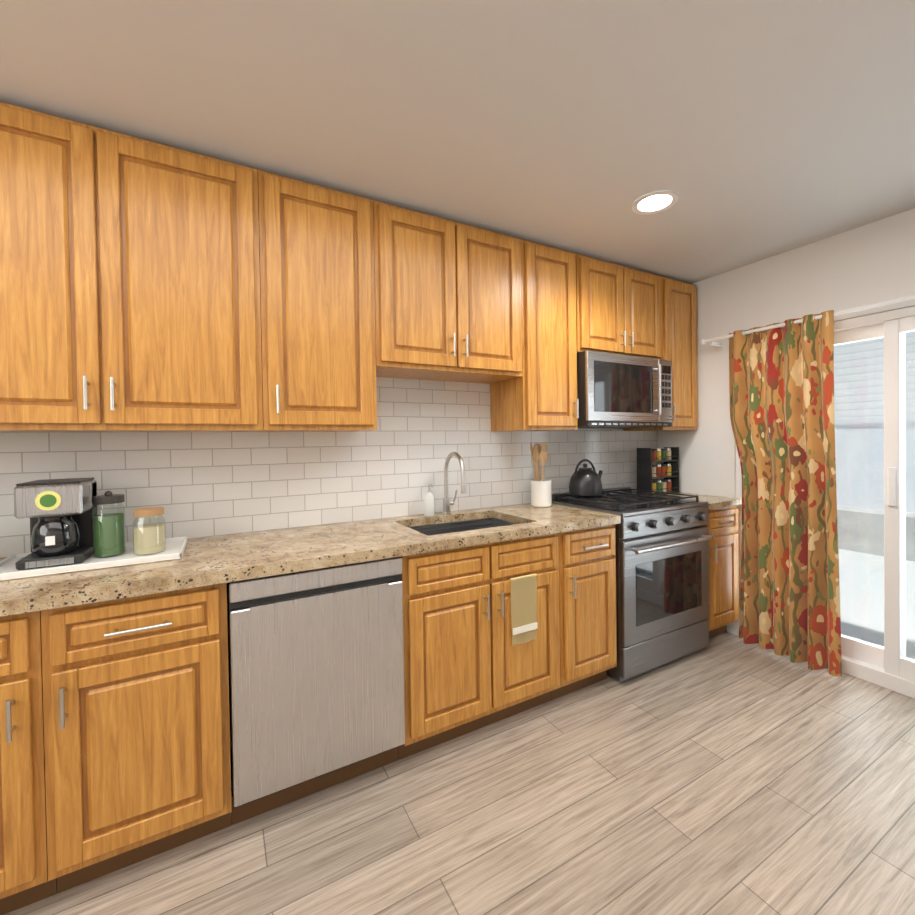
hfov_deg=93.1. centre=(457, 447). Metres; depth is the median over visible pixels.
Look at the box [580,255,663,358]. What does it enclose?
upper cabinet
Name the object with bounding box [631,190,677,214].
recessed light
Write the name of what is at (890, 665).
sliding glass door
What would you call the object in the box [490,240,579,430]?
upper cabinet
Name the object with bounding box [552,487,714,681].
range
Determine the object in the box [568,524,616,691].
base cabinet
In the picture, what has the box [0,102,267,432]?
upper cabinet
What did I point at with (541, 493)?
utensil crock
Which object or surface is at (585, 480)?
kettle
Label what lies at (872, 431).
fence
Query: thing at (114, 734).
base cabinet
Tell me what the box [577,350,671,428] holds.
microwave
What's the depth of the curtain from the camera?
2.49 m
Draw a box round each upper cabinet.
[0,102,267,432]
[264,171,379,431]
[372,200,523,385]
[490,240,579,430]
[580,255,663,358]
[623,277,697,430]
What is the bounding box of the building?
[834,331,914,418]
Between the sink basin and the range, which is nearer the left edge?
the sink basin
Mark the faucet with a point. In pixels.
(447, 502)
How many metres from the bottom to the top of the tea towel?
0.306 m
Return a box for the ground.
[838,549,914,659]
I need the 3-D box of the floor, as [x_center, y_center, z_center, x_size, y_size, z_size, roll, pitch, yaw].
[-0.373,1.371,0.729,6.300,0.120,3.100,-1,1,-29]
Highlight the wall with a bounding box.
[657,208,914,497]
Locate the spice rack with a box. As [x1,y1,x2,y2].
[637,447,678,494]
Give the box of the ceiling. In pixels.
[0,0,914,283]
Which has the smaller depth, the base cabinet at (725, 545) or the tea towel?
the tea towel
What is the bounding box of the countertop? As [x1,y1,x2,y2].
[0,492,741,616]
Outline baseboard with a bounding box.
[727,621,738,635]
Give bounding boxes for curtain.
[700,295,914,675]
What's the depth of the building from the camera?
8.41 m
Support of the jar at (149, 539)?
on the tray
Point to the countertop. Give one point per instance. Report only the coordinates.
(210, 560)
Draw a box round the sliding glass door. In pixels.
[736,306,914,697]
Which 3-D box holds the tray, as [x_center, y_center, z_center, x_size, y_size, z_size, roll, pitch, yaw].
[-1.287,0.258,1.544,0.530,0.286,0.320,-1,1,-29]
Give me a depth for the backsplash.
2.15 m
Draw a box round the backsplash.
[0,377,657,557]
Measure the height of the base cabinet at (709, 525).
0.868 m
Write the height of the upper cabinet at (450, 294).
0.738 m
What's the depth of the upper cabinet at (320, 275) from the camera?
1.81 m
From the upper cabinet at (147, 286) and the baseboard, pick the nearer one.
the upper cabinet at (147, 286)
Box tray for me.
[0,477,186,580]
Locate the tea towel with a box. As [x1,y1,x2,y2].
[510,573,537,645]
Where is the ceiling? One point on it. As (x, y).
(748, 132)
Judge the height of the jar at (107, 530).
0.232 m
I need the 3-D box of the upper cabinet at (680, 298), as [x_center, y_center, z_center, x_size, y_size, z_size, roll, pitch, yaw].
[1.463,-0.633,3.127,0.380,1.026,0.342,-1,1,-29]
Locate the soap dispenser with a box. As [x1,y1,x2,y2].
[424,484,434,515]
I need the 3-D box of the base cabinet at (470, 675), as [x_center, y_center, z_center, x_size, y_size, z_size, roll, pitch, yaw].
[0.013,0.852,2.181,0.838,0.868,0.612,-1,1,-29]
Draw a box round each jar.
[91,490,126,557]
[132,506,166,555]
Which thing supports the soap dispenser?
on the countertop
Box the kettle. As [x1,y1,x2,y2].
[569,459,602,496]
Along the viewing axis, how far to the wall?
2.67 m
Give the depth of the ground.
3.55 m
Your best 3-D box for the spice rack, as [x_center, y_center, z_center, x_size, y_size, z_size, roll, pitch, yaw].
[1.458,0.171,3.150,0.310,0.335,0.120,-1,1,-29]
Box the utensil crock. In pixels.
[530,442,551,507]
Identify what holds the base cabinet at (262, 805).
on the floor
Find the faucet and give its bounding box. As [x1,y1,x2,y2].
[442,452,466,513]
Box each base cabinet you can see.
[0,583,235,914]
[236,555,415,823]
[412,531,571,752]
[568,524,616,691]
[704,509,711,637]
[712,506,738,636]
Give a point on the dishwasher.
(316, 670)
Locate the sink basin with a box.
[409,517,514,535]
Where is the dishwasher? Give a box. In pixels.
[227,557,404,807]
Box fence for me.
[835,416,914,561]
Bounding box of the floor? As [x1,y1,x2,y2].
[4,632,914,914]

